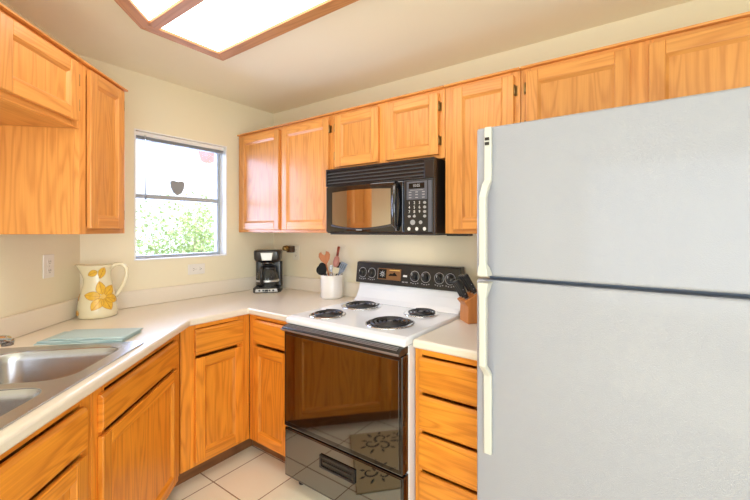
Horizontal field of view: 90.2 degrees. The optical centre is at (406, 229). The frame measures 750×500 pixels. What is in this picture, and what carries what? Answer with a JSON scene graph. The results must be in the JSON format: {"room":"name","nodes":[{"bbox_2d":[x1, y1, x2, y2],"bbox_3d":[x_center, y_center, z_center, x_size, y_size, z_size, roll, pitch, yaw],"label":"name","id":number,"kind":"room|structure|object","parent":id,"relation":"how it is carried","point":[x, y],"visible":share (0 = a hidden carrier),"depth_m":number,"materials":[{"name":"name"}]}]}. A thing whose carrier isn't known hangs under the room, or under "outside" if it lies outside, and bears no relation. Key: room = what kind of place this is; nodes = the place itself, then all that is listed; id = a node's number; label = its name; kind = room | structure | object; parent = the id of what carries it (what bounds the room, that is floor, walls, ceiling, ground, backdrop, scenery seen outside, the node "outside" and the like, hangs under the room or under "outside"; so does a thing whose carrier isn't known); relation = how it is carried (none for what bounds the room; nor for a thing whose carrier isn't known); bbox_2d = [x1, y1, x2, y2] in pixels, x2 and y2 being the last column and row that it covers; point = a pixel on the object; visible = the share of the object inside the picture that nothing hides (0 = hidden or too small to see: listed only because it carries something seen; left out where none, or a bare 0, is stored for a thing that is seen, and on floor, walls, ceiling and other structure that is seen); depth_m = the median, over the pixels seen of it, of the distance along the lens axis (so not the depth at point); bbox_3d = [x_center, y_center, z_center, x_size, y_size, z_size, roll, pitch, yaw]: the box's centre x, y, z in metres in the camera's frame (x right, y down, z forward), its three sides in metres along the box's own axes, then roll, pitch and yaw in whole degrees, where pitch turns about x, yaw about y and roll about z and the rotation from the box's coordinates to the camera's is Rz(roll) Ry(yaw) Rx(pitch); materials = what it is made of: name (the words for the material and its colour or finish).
{"room":"kitchen","nodes":[
{"label":"kitchen","id":0,"kind":"room"},
{"bbox_2d":[0,0,79,317],"bbox_3d":[-1.651,0.204,0.901,0.120,2.373,2.500,0,0,-11],"label":"wall","id":1,"kind":"structure","parent":0,"point":[23,287],"depth_m":1.77,"materials":[{"name":"beige paint"}]},
{"bbox_2d":[0,3,82,128],"bbox_3d":[-1.452,-0.580,1.096,0.341,0.298,0.943,0,0,-11],"label":"upper cabinet","id":2,"kind":"object","parent":1,"relation":"attached to","point":[40,77],"visible":1,"depth_m":1.36,"materials":[{"name":"brown wood"}]},
{"bbox_2d":[43,254,53,278],"bbox_3d":[-1.778,0.181,1.852,0.009,0.116,0.072,0,0,-11],"label":"wall outlet","id":3,"kind":"object","parent":1,"relation":"attached to","point":[48,260],"visible":1,"depth_m":1.84,"materials":[{"name":"white plastic"}]},
{"bbox_2d":[47,259,51,264],"bbox_3d":[-1.776,0.159,1.852,0.002,0.030,0.030,0,0,-11],"label":"socket","id":4,"kind":"object","parent":3,"relation":"attached to","point":[49,261],"depth_m":1.85,"materials":[{"name":"white plastic"}]},
{"bbox_2d":[47,267,51,273],"bbox_3d":[-1.776,0.203,1.852,0.002,0.030,0.030,0,0,-11],"label":"socket","id":5,"kind":"object","parent":3,"relation":"attached to","point":[49,269],"depth_m":1.85,"materials":[{"name":"white plastic"}]},
{"bbox_2d":[0,60,127,233],"bbox_3d":[-1.582,-0.355,1.737,0.341,0.748,0.359,0,0,-11],"label":"upper cabinet","id":6,"kind":"object","parent":1,"relation":"attached to","point":[53,180],"visible":0.88,"depth_m":1.59,"materials":[{"name":"brown wood"}]},
{"bbox_2d":[80,55,272,403],"bbox_3d":[-1.566,0.204,2.607,0.130,2.373,1.398,0,0,34],"label":"wall","id":7,"kind":"structure","parent":0,"point":[152,104],"depth_m":2.51,"materials":[{"name":"beige paint"}]},
{"bbox_2d":[0,275,359,337],"bbox_3d":[-1.298,0.425,1.760,1.250,0.102,2.513,0,0,34],"label":"backsplash","id":8,"kind":"structure","parent":7,"relation":"attached to","point":[20,324],"depth_m":2.37,"materials":[{"name":"laminate"}]},
{"bbox_2d":[134,128,226,260],"bbox_3d":[-1.572,-0.218,2.591,0.134,0.823,0.602,0,0,34],"label":"window","id":9,"kind":"structure","parent":7,"relation":"in","point":[220,200],"depth_m":2.80,"materials":[{"name":"white paint"}]},
{"bbox_2d":[170,181,183,194],"bbox_3d":[-1.591,-0.289,2.587,0.008,0.098,0.092,0,0,34],"label":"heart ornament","id":10,"kind":"object","parent":9,"relation":"on","point":[177,188],"visible":1,"depth_m":2.58,"materials":[{"name":"grey"}]},
{"bbox_2d":[136,131,223,199],"bbox_3d":[-1.545,-0.406,2.573,0.054,0.429,0.574,0,0,34],"label":"window blind","id":11,"kind":"object","parent":9,"relation":"attached to","point":[142,136],"visible":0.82,"depth_m":2.52,"materials":[{"name":"white paint"}]},
{"bbox_2d":[188,263,204,274],"bbox_3d":[-1.475,0.276,2.618,0.009,0.072,0.116,0,0,34],"label":"wall outlet","id":12,"kind":"object","parent":7,"relation":"attached to","point":[192,268],"visible":1,"depth_m":2.62,"materials":[{"name":"white plastic"}]},
{"bbox_2d":[167,404,330,499],"bbox_3d":[-0.786,1.431,0.063,4.220,0.080,5.020,0,0,34],"label":"floor","id":13,"kind":"structure","parent":0,"point":[252,473],"depth_m":2.05,"materials":[{"name":"tile"}]},
{"bbox_2d":[0,394,90,499],"bbox_3d":[-1.252,0.953,0.806,0.616,0.875,0.755,0,0,-11],"label":"base cabinet","id":14,"kind":"object","parent":13,"relation":"on","point":[55,464],"visible":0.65,"depth_m":1.06,"materials":[{"name":"brown wood"}]},
{"bbox_2d":[91,334,178,499],"bbox_3d":[-1.405,0.953,1.555,0.616,0.875,0.767,0,0,-11],"label":"base cabinet","id":15,"kind":"object","parent":13,"relation":"on","point":[135,420],"visible":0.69,"depth_m":1.53,"materials":[{"name":"brown wood"}]},
{"bbox_2d":[0,275,359,454],"bbox_3d":[-1.219,0.445,1.739,1.363,0.140,2.773,0,0,15],"label":"countertop","id":16,"kind":"structure","parent":15,"relation":"on","point":[162,313],"depth_m":2.02,"materials":[{"name":"laminate"}]},
{"bbox_2d":[0,335,14,346],"bbox_3d":[-1.527,0.402,1.210,0.113,0.137,0.475,0,0,-11],"label":"faucet","id":17,"kind":"object","parent":16,"relation":"on","point":[5,340],"visible":1,"depth_m":1.42,"materials":[{"name":"silver metal"}]},
{"bbox_2d":[0,341,142,463],"bbox_3d":[-1.296,0.557,1.119,0.560,0.173,0.835,0,0,-11],"label":"sink","id":18,"kind":"object","parent":16,"relation":"in","point":[30,377],"visible":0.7,"depth_m":1.43,"materials":[{"name":"silver metal"}]},
{"bbox_2d":[33,328,142,344],"bbox_3d":[-1.382,0.464,1.637,0.357,0.022,0.174,0,0,-6],"label":"dish towel","id":19,"kind":"object","parent":16,"relation":"on","point":[76,336],"visible":1,"depth_m":1.59,"materials":[{"name":"fabric"}]},
{"bbox_2d":[75,262,128,319],"bbox_3d":[-1.692,0.329,2.058,0.176,0.294,0.204,0,0,22],"label":"pitcher","id":20,"kind":"object","parent":16,"relation":"on","point":[97,299],"visible":1,"depth_m":2.00,"materials":[{"name":"beige ceramic"}]},
{"bbox_2d":[253,249,282,292],"bbox_3d":[-1.067,0.315,2.867,0.202,0.321,0.214,0,0,-11],"label":"coffee maker","id":21,"kind":"object","parent":16,"relation":"on","point":[269,265],"visible":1,"depth_m":2.84,"materials":[{"name":"black plastic"}]},
{"bbox_2d":[260,262,274,264],"bbox_3d":[-1.068,0.258,2.869,0.110,0.022,0.100,0,0,-11],"label":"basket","id":22,"kind":"object","parent":21,"relation":"on","point":[261,263],"depth_m":2.83,"materials":[{"name":"black plastic"}]},
{"bbox_2d":[321,273,342,298],"bbox_3d":[-0.524,0.395,2.615,0.154,0.163,0.154,0,0,34],"label":"utensil crock","id":23,"kind":"object","parent":16,"relation":"on","point":[331,286],"visible":0.93,"depth_m":2.55,"materials":[{"name":"white ceramic"}]},
{"bbox_2d":[316,265,326,275],"bbox_3d":[-0.561,0.355,2.617,0.139,0.220,0.026,0,0,-6],"label":"ladle","id":24,"kind":"object","parent":23,"relation":"in","point":[321,269],"visible":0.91,"depth_m":2.60,"materials":[{"name":"black plastic"}]},
{"bbox_2d":[319,251,329,275],"bbox_3d":[-0.561,0.307,2.624,0.111,0.313,0.027,0,0,2],"label":"wooden spoon","id":25,"kind":"object","parent":23,"relation":"in","point":[325,258],"visible":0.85,"depth_m":2.62,"materials":[{"name":"brown wood"}]},
{"bbox_2d":[332,267,339,275],"bbox_3d":[-0.508,0.360,2.594,0.088,0.208,0.034,0,0,30],"label":"spatula","id":26,"kind":"object","parent":23,"relation":"in","point":[335,270],"visible":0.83,"depth_m":2.58,"materials":[{"name":"beige plastic"}]},
{"bbox_2d":[333,246,339,275],"bbox_3d":[-0.508,0.291,2.647,0.031,0.345,0.096,0,0,45],"label":"spatula","id":27,"kind":"object","parent":23,"relation":"in","point":[336,261],"visible":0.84,"depth_m":2.65,"materials":[{"name":"red plastic"}]},
{"bbox_2d":[338,262,346,274],"bbox_3d":[-0.484,0.344,2.619,0.140,0.243,0.013,0,0,-8],"label":"spatula","id":28,"kind":"object","parent":23,"relation":"in","point":[343,265],"visible":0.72,"depth_m":2.62,"materials":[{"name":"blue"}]},
{"bbox_2d":[175,314,252,486],"bbox_3d":[-1.302,0.953,2.324,0.616,0.875,0.477,0,0,34],"label":"base cabinet","id":29,"kind":"object","parent":13,"relation":"on","point":[213,356],"visible":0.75,"depth_m":2.11,"materials":[{"name":"brown wood"}]},
{"bbox_2d":[250,314,287,461],"bbox_3d":[-0.661,0.953,2.458,0.492,0.875,0.641,0,0,34],"label":"base cabinet","id":30,"kind":"object","parent":13,"relation":"on","point":[267,341],"visible":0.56,"depth_m":2.19,"materials":[{"name":"brown wood"}]},
{"bbox_2d":[280,261,466,499],"bbox_3d":[-0.164,0.802,2.064,0.790,1.178,0.700,0,0,34],"label":"stove","id":31,"kind":"object","parent":13,"relation":"on","point":[350,366],"visible":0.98,"depth_m":1.81,"materials":[{"name":"white glass"}]},
{"bbox_2d":[286,300,459,346],"bbox_3d":[-0.149,0.486,2.076,0.778,0.040,0.660,0,0,34],"label":"cooktop","id":32,"kind":"object","parent":31,"relation":"in","point":[378,322],"depth_m":1.91,"materials":[{"name":"white metal"}]},
{"bbox_2d":[378,269,386,278],"bbox_3d":[-0.153,0.282,2.389,0.060,0.060,0.001,0,-7,34],"label":"clock","id":33,"kind":"object","parent":31,"relation":"on","point":[380,270],"depth_m":2.39,"materials":[{"name":"plastic"}]},
{"bbox_2d":[416,348,476,499],"bbox_3d":[0.350,0.953,1.794,0.352,0.875,0.631,0,0,34],"label":"base cabinet","id":34,"kind":"object","parent":13,"relation":"on","point":[446,385],"visible":0.39,"depth_m":1.55,"materials":[{"name":"brown wood"}]},
{"bbox_2d":[413,318,476,360],"bbox_3d":[0.352,0.445,1.789,0.358,0.140,0.644,0,0,34],"label":"countertop","id":35,"kind":"structure","parent":34,"relation":"on","point":[458,338],"depth_m":1.60,"materials":[{"name":"laminate"}]},
{"bbox_2d":[457,289,476,323],"bbox_3d":[0.345,0.394,1.940,0.131,0.163,0.104,0,0,-15],"label":"knife block","id":36,"kind":"object","parent":35,"relation":"on","point":[468,308],"visible":0.6,"depth_m":1.89,"materials":[{"name":"brown wood"}]},
{"bbox_2d":[450,278,460,296],"bbox_3d":[0.264,0.304,1.954,0.074,0.101,0.018,0,0,-14],"label":"kitchen knife","id":37,"kind":"object","parent":36,"relation":"in","point":[453,279],"visible":0.47,"depth_m":1.95,"materials":[{"name":"black plastic"}]},
{"bbox_2d":[453,280,463,298],"bbox_3d":[0.274,0.306,1.921,0.073,0.099,0.018,0,0,-14],"label":"kitchen knife","id":38,"kind":"object","parent":36,"relation":"in","point":[454,280],"visible":0.41,"depth_m":1.92,"materials":[{"name":"black plastic"}]},
{"bbox_2d":[455,279,468,299],"bbox_3d":[0.280,0.303,1.888,0.076,0.105,0.018,0,0,-14],"label":"kitchen knife","id":39,"kind":"object","parent":36,"relation":"in","point":[458,283],"visible":1,"depth_m":1.88,"materials":[{"name":"black plastic"}]},
{"bbox_2d":[459,274,469,291],"bbox_3d":[0.309,0.281,1.966,0.073,0.099,0.018,0,0,-14],"label":"kitchen knife","id":40,"kind":"object","parent":36,"relation":"in","point":[466,287],"visible":0.47,"depth_m":1.96,"materials":[{"name":"black plastic"}]},
{"bbox_2d":[461,274,471,292],"bbox_3d":[0.317,0.279,1.933,0.075,0.103,0.018,0,0,-14],"label":"kitchen knife","id":41,"kind":"object","parent":36,"relation":"in","point":[464,280],"visible":0.42,"depth_m":1.93,"materials":[{"name":"black plastic"}]},
{"bbox_2d":[463,274,476,294],"bbox_3d":[0.324,0.277,1.899,0.078,0.108,0.018,0,0,-14],"label":"kitchen knife","id":42,"kind":"object","parent":36,"relation":"in","point":[466,277],"visible":0.96,"depth_m":1.89,"materials":[{"name":"black plastic"}]},
{"bbox_2d":[477,86,749,499],"bbox_3d":[0.779,0.518,1.355,0.835,1.745,0.778,0,0,34],"label":"refrigerator","id":43,"kind":"object","parent":13,"relation":"on","point":[613,244],"visible":1,"depth_m":1.07,"materials":[{"name":"grey metal"}]},
{"bbox_2d":[2,0,693,113],"bbox_3d":[-0.790,-1.032,0.066,4.230,0.100,5.020,0,0,34],"label":"ceiling","id":44,"kind":"structure","parent":0,"point":[359,45],"depth_m":1.95,"materials":[{"name":"beige paint"}]},
{"bbox_2d":[114,0,358,60],"bbox_3d":[-0.695,-0.963,1.383,1.325,0.038,0.802,0,0,34],"label":"recessed light","id":45,"kind":"object","parent":44,"relation":"in","point":[222,30],"visible":1,"depth_m":1.68,"materials":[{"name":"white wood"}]},
{"bbox_2d":[132,0,177,19],"bbox_3d":[-0.787,-0.958,1.241,1.196,0.004,0.338,0,0,34],"label":"diffuser","id":46,"kind":"object","parent":45,"relation":"attached to","point":[141,9],"depth_m":1.60,"materials":[{"name":"white plastic"}]},
{"bbox_2d":[162,0,324,50],"bbox_3d":[-0.587,-0.958,1.546,1.199,0.004,0.286,0,0,34],"label":"diffuser","id":47,"kind":"object","parent":45,"relation":"attached to","point":[208,25],"depth_m":1.69,"materials":[{"name":"white plastic"}]},
{"bbox_2d":[446,234,472,235],"bbox_3d":[0.270,0.025,1.883,0.120,0.012,0.060,0,0,34],"label":"cabinet strip","id":48,"kind":"object","parent":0,"point":[446,234],"visible":0.84,"depth_m":1.86,"materials":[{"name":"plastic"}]},
{"bbox_2d":[273,0,749,291],"bbox_3d":[0.562,0.204,2.109,4.230,2.373,0.120,0,0,34],"label":"wall","id":49,"kind":"structure","parent":0,"point":[445,250],"depth_m":2.27,"materials":[{"name":"beige paint"}]},
{"bbox_2d":[237,112,333,232],"bbox_3d":[-0.788,-0.355,2.722,1.011,0.748,0.341,0,0,34],"label":"upper cabinet","id":50,"kind":"object","parent":49,"relation":"attached to","point":[283,167],"visible":0.78,"depth_m":2.54,"materials":[{"name":"brown wood"}]},
{"bbox_2d":[293,245,298,259],"bbox_3d":[-0.885,0.183,2.989,0.072,0.116,0.009,0,0,34],"label":"wall outlet","id":51,"kind":"object","parent":49,"relation":"attached to","point":[296,253],"visible":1,"depth_m":2.98,"materials":[{"name":"beige plastic"}]},
{"bbox_2d":[282,245,294,252],"bbox_3d":[-0.943,0.152,2.973,0.070,0.058,0.080,0,0,34],"label":"plug adapter","id":52,"kind":"object","parent":51,"relation":"attached to","point":[290,249],"visible":1,"depth_m":2.96,"materials":[{"name":"brown plastic"}]},
{"bbox_2d":[332,85,444,168],"bbox_3d":[-0.043,-0.548,2.228,0.771,0.363,0.341,0,0,34],"label":"upper cabinet","id":53,"kind":"object","parent":49,"relation":"attached to","point":[409,126],"visible":0.82,"depth_m":2.05,"materials":[{"name":"brown wood"}]},
{"bbox_2d":[326,157,445,234],"bbox_3d":[-0.083,-0.166,2.189,0.748,0.394,0.454,0,0,34],"label":"microwave","id":54,"kind":"object","parent":53,"relation":"attached to","point":[404,197],"visible":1,"depth_m":1.99,"materials":[{"name":"black plastic"}]},
{"bbox_2d":[444,67,520,233],"bbox_3d":[0.439,-0.355,1.909,0.380,0.748,0.341,0,0,34],"label":"upper cabinet","id":55,"kind":"object","parent":49,"relation":"attached to","point":[494,99],"visible":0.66,"depth_m":1.80,"materials":[{"name":"brown wood"}]},
{"bbox_2d":[520,11,749,121],"bbox_3d":[0.977,-0.552,1.553,0.904,0.355,0.341,0,0,34],"label":"upper cabinet","id":56,"kind":"object","parent":49,"relation":"attached to","point":[714,55],"visible":0.55,"depth_m":1.42,"materials":[{"name":"brown wood"}]},
{"label":"outside","id":57,"kind":"structure","parent":0,"visible":0},
{"bbox_3d":[-5.024,1.941,5.735,8.650,0.100,12.000,0,0,34],"label":"ground","id":58,"kind":"structure","parent":57,"visible":0},
{"bbox_2d":[136,176,214,255],"bbox_3d":[-3.030,0.576,5.208,1.997,2.637,1.663,0,0,14],"label":"leafy shrub","id":59,"kind":"object","parent":58,"relation":"on","point":[194,246],"visible":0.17,"depth_m":5.01,"materials":[{"name":"green plant"}]},
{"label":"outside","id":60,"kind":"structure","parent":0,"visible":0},
{"bbox_3d":[-1.908,-1.094,2.953,0.819,0.070,3.200,0,0,34],"label":"roof eave","id":61,"kind":"object","parent":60,"visible":0},
{"bbox_2d":[198,151,214,162],"bbox_3d":[-1.756,-0.827,3.290,0.144,0.465,0.144,0,0,34],"label":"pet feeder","id":62,"kind":"object","parent":61,"relation":"hanging from","point":[206,157],"visible":0.62,"depth_m":3.24,"materials":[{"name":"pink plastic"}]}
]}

